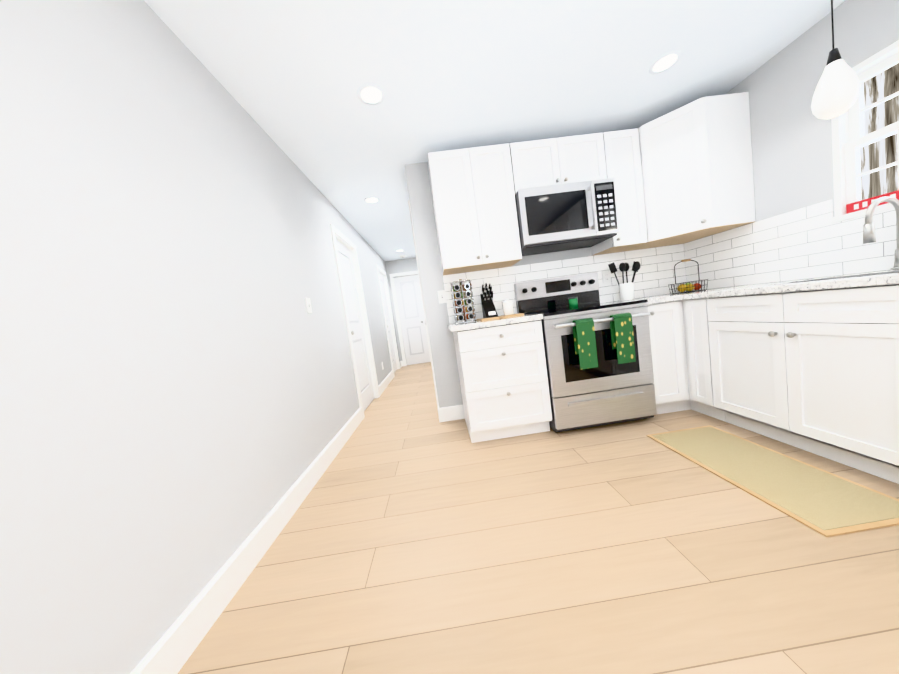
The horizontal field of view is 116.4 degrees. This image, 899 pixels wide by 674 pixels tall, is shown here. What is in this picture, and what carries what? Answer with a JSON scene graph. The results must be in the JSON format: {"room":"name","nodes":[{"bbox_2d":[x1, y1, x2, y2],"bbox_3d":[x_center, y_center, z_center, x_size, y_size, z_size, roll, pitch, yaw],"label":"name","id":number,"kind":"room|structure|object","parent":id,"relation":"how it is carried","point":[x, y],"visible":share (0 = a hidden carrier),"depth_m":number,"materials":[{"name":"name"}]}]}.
{"room":"kitchen","nodes":[
{"label":"kitchen","id":0,"kind":"room"},
{"bbox_2d":[0,0,399,673],"bbox_3d":[-1.100,-0.132,1.016,0.120,2.390,10.845,-8,4,-2],"label":"wall","id":1,"kind":"structure","parent":0,"point":[178,400],"depth_m":0.92,"materials":[{"name":"grey paint"}]},
{"bbox_2d":[130,407,362,673],"bbox_3d":[-0.806,1.086,-0.561,0.017,0.135,7.268,-8,4,-2],"label":"baseboard","id":2,"kind":"structure","parent":1,"relation":"attached to","point":[171,651],"depth_m":1.11,"materials":[{"name":"white wood"}]},
{"bbox_2d":[305,298,311,312],"bbox_3d":[-1.085,-0.245,2.161,0.016,0.116,0.072,-8,4,-2],"label":"light switch","id":3,"kind":"object","parent":1,"relation":"attached to","point":[308,305],"visible":1,"depth_m":2.15,"materials":[{"name":"white plastic"}]},
{"bbox_2d":[336,239,373,410],"bbox_3d":[-1.145,-0.129,3.435,0.106,2.026,0.736,-8,4,-2],"label":"hall door","id":4,"kind":"structure","parent":1,"relation":"in","point":[355,319],"depth_m":3.50,"materials":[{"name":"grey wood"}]},
{"bbox_2d":[330,224,379,418],"bbox_3d":[-1.178,-0.161,3.432,0.139,2.112,0.894,-8,4,-2],"label":"door frame","id":5,"kind":"structure","parent":1,"relation":"attached to","point":[344,240],"depth_m":3.71,"materials":[{"name":"white wood"}]},
{"bbox_2d":[378,370,393,395],"bbox_3d":[-1.034,0.733,4.603,0.016,0.135,1.306,-8,4,-2],"label":"baseboard","id":6,"kind":"structure","parent":1,"relation":"attached to","point":[390,376],"depth_m":4.48,"materials":[{"name":"white wood"}]},
{"bbox_2d":[379,273,396,372],"bbox_3d":[-1.242,-0.279,5.628,0.106,2.026,0.736,-8,4,-2],"label":"hall door","id":7,"kind":"structure","parent":1,"relation":"in","point":[388,322],"depth_m":5.79,"materials":[{"name":"grey wood"}]},
{"bbox_2d":[376,264,399,376],"bbox_3d":[-1.275,-0.310,5.624,0.139,2.112,0.894,-8,4,-2],"label":"door frame","id":8,"kind":"structure","parent":1,"relation":"attached to","point":[381,271],"depth_m":5.95,"materials":[{"name":"white wood"}]},
{"bbox_2d":[385,258,417,360],"bbox_3d":[-0.784,-0.575,6.380,0.996,2.390,0.120,-8,4,-2],"label":"wall","id":9,"kind":"structure","parent":0,"point":[401,265],"depth_m":6.25,"materials":[{"name":"grey paint"}]},
{"bbox_2d":[390,271,416,365],"bbox_3d":[-0.851,-0.418,6.379,0.699,2.097,0.139,-8,4,-2],"label":"door frame","id":10,"kind":"structure","parent":9,"relation":"attached to","point":[392,276],"depth_m":6.29,"materials":[{"name":"white wood"}]},
{"bbox_2d":[394,275,429,364],"bbox_3d":[-0.845,-0.379,6.343,0.547,2.011,0.106,-8,4,-2],"label":"door","id":11,"kind":"structure","parent":9,"relation":"in","point":[411,313],"depth_m":6.36,"materials":[{"name":"grey wood"}]},
{"bbox_2d":[144,0,845,260],"bbox_3d":[0.479,-1.587,0.987,3.648,0.060,10.845,-8,4,-2],"label":"ceiling","id":12,"kind":"structure","parent":0,"point":[291,76],"depth_m":1.64,"materials":[{"name":"white paint"}]},
{"bbox_2d":[357,83,384,105],"bbox_3d":[-0.477,-1.476,1.702,0.168,0.004,0.168,-8,4,-2],"label":"recessed light","id":13,"kind":"object","parent":12,"relation":"in","point":[373,94],"visible":1,"depth_m":1.70,"materials":[{"name":"white plastic"}]},
{"bbox_2d":[364,197,378,203],"bbox_3d":[-0.866,-1.528,3.116,0.168,0.004,0.168,-8,4,-2],"label":"recessed light","id":14,"kind":"object","parent":12,"relation":"in","point":[371,200],"visible":1,"depth_m":3.11,"materials":[{"name":"white plastic"}]},
{"bbox_2d":[649,50,681,74],"bbox_3d":[1.364,-1.734,1.766,0.168,0.004,0.168,-8,4,-2],"label":"recessed light","id":15,"kind":"object","parent":12,"relation":"in","point":[664,61],"visible":1,"depth_m":1.76,"materials":[{"name":"white plastic"}]},
{"bbox_2d":[811,0,860,118],"bbox_3d":[1.817,-1.411,1.321,0.140,0.699,0.140,-8,4,-2],"label":"pendant lamp","id":16,"kind":"object","parent":12,"relation":"hanging from","point":[837,91],"visible":1,"depth_m":1.31,"materials":[{"name":"white glass"}]},
{"bbox_2d":[178,362,898,673],"bbox_3d":[0.812,0.833,1.167,3.648,0.060,10.845,-8,4,-2],"label":"floor","id":17,"kind":"structure","parent":0,"point":[415,536],"depth_m":1.04,"materials":[{"name":"beige wood"}]},
{"bbox_2d":[453,319,551,442],"bbox_3d":[0.408,0.327,2.341,0.620,0.876,0.653,-8,4,-2],"label":"base cabinet","id":18,"kind":"object","parent":17,"relation":"on","point":[503,377],"visible":0.98,"depth_m":2.05,"materials":[{"name":"white wood"}]},
{"bbox_2d":[514,272,656,432],"bbox_3d":[1.077,0.072,2.299,0.764,1.204,0.735,-8,4,-2],"label":"range","id":19,"kind":"object","parent":17,"relation":"on","point":[599,362],"visible":1,"depth_m":2.03,"materials":[{"name":"grey metal"}]},
{"bbox_2d":[568,296,578,308],"bbox_3d":[1.045,-0.292,2.355,0.074,0.088,0.074,-8,4,-2],"label":"candle jar","id":20,"kind":"object","parent":19,"relation":"on","point":[573,301],"depth_m":2.33,"materials":[{"name":"green glass"}]},
{"bbox_2d":[572,317,598,369],"bbox_3d":[0.947,0.045,1.950,0.125,0.345,0.054,-8,4,-2],"label":"towel","id":21,"kind":"object","parent":19,"relation":"hanging from","point":[583,329],"depth_m":1.93,"materials":[{"name":"green fabric"}]},
{"bbox_2d":[609,312,635,364],"bbox_3d":[1.214,0.008,1.959,0.125,0.345,0.054,-8,4,-2],"label":"towel","id":22,"kind":"object","parent":19,"relation":"hanging from","point":[621,326],"depth_m":1.93,"materials":[{"name":"green fabric"}]},
{"bbox_2d":[648,298,725,421],"bbox_3d":[1.933,0.119,2.318,0.909,0.876,0.804,-8,4,-2],"label":"base cabinet","id":23,"kind":"object","parent":17,"relation":"on","point":[680,346],"visible":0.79,"depth_m":2.08,"materials":[{"name":"white wood"}]},
{"bbox_2d":[647,425,898,536],"bbox_3d":[1.585,0.669,1.468,0.450,0.009,0.880,-8,4,-2],"label":"mat","id":24,"kind":"object","parent":17,"relation":"on","point":[823,502],"visible":1,"depth_m":1.29,"materials":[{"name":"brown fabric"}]},
{"bbox_2d":[707,284,898,483],"bbox_3d":[2.095,0.157,1.503,0.653,0.876,0.835,-8,4,-2],"label":"base cabinet","id":25,"kind":"object","parent":17,"relation":"on","point":[815,371],"visible":1,"depth_m":1.38,"materials":[{"name":"white wood"}]},
{"bbox_3d":[1.580,0.392,-0.697,1.888,0.876,0.620,-8,4,-2],"label":"cabinet","id":26,"kind":"object","parent":17,"relation":"on","visible":0},
{"bbox_2d":[447,314,542,331],"bbox_3d":[0.324,-0.122,2.308,0.667,0.036,0.648,-8,4,-2],"label":"countertop","id":27,"kind":"structure","parent":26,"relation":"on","point":[478,324],"depth_m":1.99,"materials":[{"name":"white stone"}]},
{"bbox_2d":[450,279,476,323],"bbox_3d":[0.118,-0.310,2.413,0.190,0.375,0.190,-8,4,-2],"label":"spice rack","id":28,"kind":"object","parent":27,"relation":"on","point":[462,295],"visible":1,"depth_m":2.35,"materials":[{"name":"silver metal"}]},
{"bbox_2d":[476,313,523,320],"bbox_3d":[0.430,-0.168,2.366,0.351,0.017,0.400,-8,4,-2],"label":"cutting board","id":29,"kind":"object","parent":27,"relation":"on","point":[500,317],"visible":0.98,"depth_m":2.27,"materials":[{"name":"brown wood"}]},
{"bbox_2d":[480,282,497,317],"bbox_3d":[0.337,-0.323,2.416,0.100,0.307,0.171,-8,4,-2],"label":"knife block","id":30,"kind":"object","parent":29,"relation":"on","point":[488,308],"visible":1,"depth_m":2.41,"materials":[{"name":"black"}]},
{"bbox_2d":[503,299,513,314],"bbox_3d":[0.507,-0.260,2.413,0.088,0.137,0.088,-8,4,-2],"label":"canister","id":31,"kind":"object","parent":29,"relation":"on","point":[508,308],"visible":0.96,"depth_m":2.38,"materials":[{"name":"white ceramic"}]},
{"bbox_2d":[608,293,678,303],"bbox_3d":[1.536,-0.291,2.349,0.245,0.036,0.652,-8,4,-2],"label":"countertop","id":32,"kind":"structure","parent":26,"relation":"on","point":[667,297],"depth_m":2.03,"materials":[{"name":"white stone"}]},
{"bbox_2d":[608,261,640,300],"bbox_3d":[1.594,-0.506,2.482,0.308,0.351,0.116,-8,4,-2],"label":"utensil crock","id":33,"kind":"object","parent":32,"relation":"on","point":[626,291],"visible":1,"depth_m":2.45,"materials":[{"name":"white ceramic"}]},
{"bbox_2d":[651,197,898,299],"bbox_3d":[2.047,-0.342,0.696,0.666,0.568,3.985,-8,4,-2],"label":"countertop","id":34,"kind":"structure","parent":26,"relation":"on","point":[890,276],"depth_m":1.40,"materials":[{"name":"white stone"}]},
{"bbox_2d":[668,259,707,293],"bbox_3d":[2.029,-0.522,2.382,0.215,0.278,0.155,-8,4,-2],"label":"wire basket","id":35,"kind":"object","parent":34,"relation":"on","point":[687,287],"visible":1,"depth_m":2.36,"materials":[{"name":"black"}]},
{"bbox_2d":[862,197,898,270],"bbox_3d":[2.182,-0.512,1.376,0.219,0.367,0.096,-8,4,-2],"label":"faucet","id":36,"kind":"object","parent":34,"relation":"on","point":[869,236],"depth_m":1.38,"materials":[{"name":"silver metal"}]},
{"bbox_2d":[405,162,685,407],"bbox_3d":[1.008,-0.547,2.697,2.532,2.390,0.120,-8,4,-2],"label":"wall","id":37,"kind":"structure","parent":0,"point":[444,359],"depth_m":2.60,"materials":[{"name":"grey paint"}]},
{"bbox_2d":[408,200,438,406],"bbox_3d":[-0.198,-0.275,3.160,0.139,2.112,0.944,-8,4,-2],"label":"door frame","id":38,"kind":"structure","parent":37,"relation":"attached to","point":[418,272],"depth_m":2.69,"materials":[{"name":"white wood"}]},
{"bbox_2d":[437,290,445,302],"bbox_3d":[-0.046,-0.378,2.592,0.118,0.116,0.016,-8,4,-2],"label":"switch plate","id":39,"kind":"object","parent":37,"relation":"attached to","point":[441,296],"visible":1,"depth_m":2.59,"materials":[{"name":"white plastic"}]},
{"bbox_2d":[428,143,521,274],"bbox_3d":[0.207,-1.056,2.385,0.653,0.914,0.358,-8,4,-2],"label":"upper cabinet","id":40,"kind":"object","parent":37,"relation":"attached to","point":[474,206],"visible":1,"depth_m":2.25,"materials":[{"name":"white wood"}]},
{"bbox_2d":[509,132,606,194],"bbox_3d":[0.876,-1.412,2.390,0.763,0.393,0.358,-8,4,-2],"label":"wall cabinet","id":41,"kind":"object","parent":37,"relation":"attached to","point":[556,161],"visible":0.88,"depth_m":2.25,"materials":[{"name":"white wood"}]},
{"bbox_2d":[443,244,686,323],"bbox_3d":[1.112,-0.505,2.639,2.310,0.456,0.009,-8,4,-2],"label":"tile backsplash","id":42,"kind":"structure","parent":37,"relation":"attached to","point":[655,273],"depth_m":2.63,"materials":[{"name":"white tile"}]},
{"bbox_2d":[602,271,610,283],"bbox_3d":[1.488,-0.564,2.643,0.072,0.116,0.008,-8,4,-2],"label":"outlet","id":43,"kind":"object","parent":42,"relation":"attached to","point":[606,277],"visible":1,"depth_m":2.64,"materials":[{"name":"white plastic"}]},
{"bbox_2d":[515,178,618,255],"bbox_3d":[0.936,-0.991,2.365,0.761,0.440,0.471,-8,4,-2],"label":"over-the-range microwave","id":44,"kind":"object","parent":37,"relation":"attached to","point":[567,216],"visible":0.98,"depth_m":2.19,"materials":[{"name":"grey metal"}]},
{"bbox_2d":[591,128,646,254],"bbox_3d":[1.437,-1.228,2.428,0.292,0.914,0.358,-8,4,-2],"label":"upper cabinet","id":45,"kind":"object","parent":37,"relation":"attached to","point":[622,158],"visible":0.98,"depth_m":2.29,"materials":[{"name":"white wood"}]},
{"bbox_2d":[625,92,755,250],"bbox_3d":[1.887,-1.282,2.317,0.610,0.914,0.612,-8,4,-2],"label":"upper cabinet","id":46,"kind":"object","parent":37,"relation":"attached to","point":[696,167],"visible":0.96,"depth_m":2.06,"materials":[{"name":"white wood"}]},
{"bbox_2d":[686,0,898,287],"bbox_3d":[2.474,-0.494,-0.733,0.120,2.390,7.093,-8,4,-2],"label":"wall","id":47,"kind":"structure","parent":0,"point":[791,145],"depth_m":1.75,"materials":[{"name":"grey paint"}]},
{"bbox_2d":[683,199,896,290],"bbox_3d":[2.345,-0.543,0.883,0.009,0.456,3.612,-8,4,-2],"label":"tile backsplash","id":48,"kind":"structure","parent":47,"relation":"attached to","point":[810,241],"depth_m":1.87,"materials":[{"name":"white tile"}]},
{"bbox_2d":[831,40,898,222],"bbox_3d":[2.316,-1.067,1.352,0.132,0.800,0.590,-8,4,-2],"label":"window","id":49,"kind":"structure","parent":47,"relation":"in","point":[850,138],"depth_m":1.58,"materials":[{"name":"white wood"}]},
{"bbox_2d":[846,190,898,213],"bbox_3d":[2.328,-0.727,1.375,0.012,0.055,0.500,-8,4,-2],"label":"sign","id":50,"kind":"object","parent":49,"relation":"on","point":[858,206],"visible":0.65,"depth_m":1.55,"materials":[{"name":"red"}]},
{"label":"outside","id":51,"kind":"structure","parent":0,"visible":0},
{"bbox_2d":[860,63,898,199],"bbox_3d":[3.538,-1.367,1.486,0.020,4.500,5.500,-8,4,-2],"label":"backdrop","id":52,"kind":"structure","parent":51,"point":[883,151],"depth_m":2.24,"materials":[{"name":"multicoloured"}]}
]}

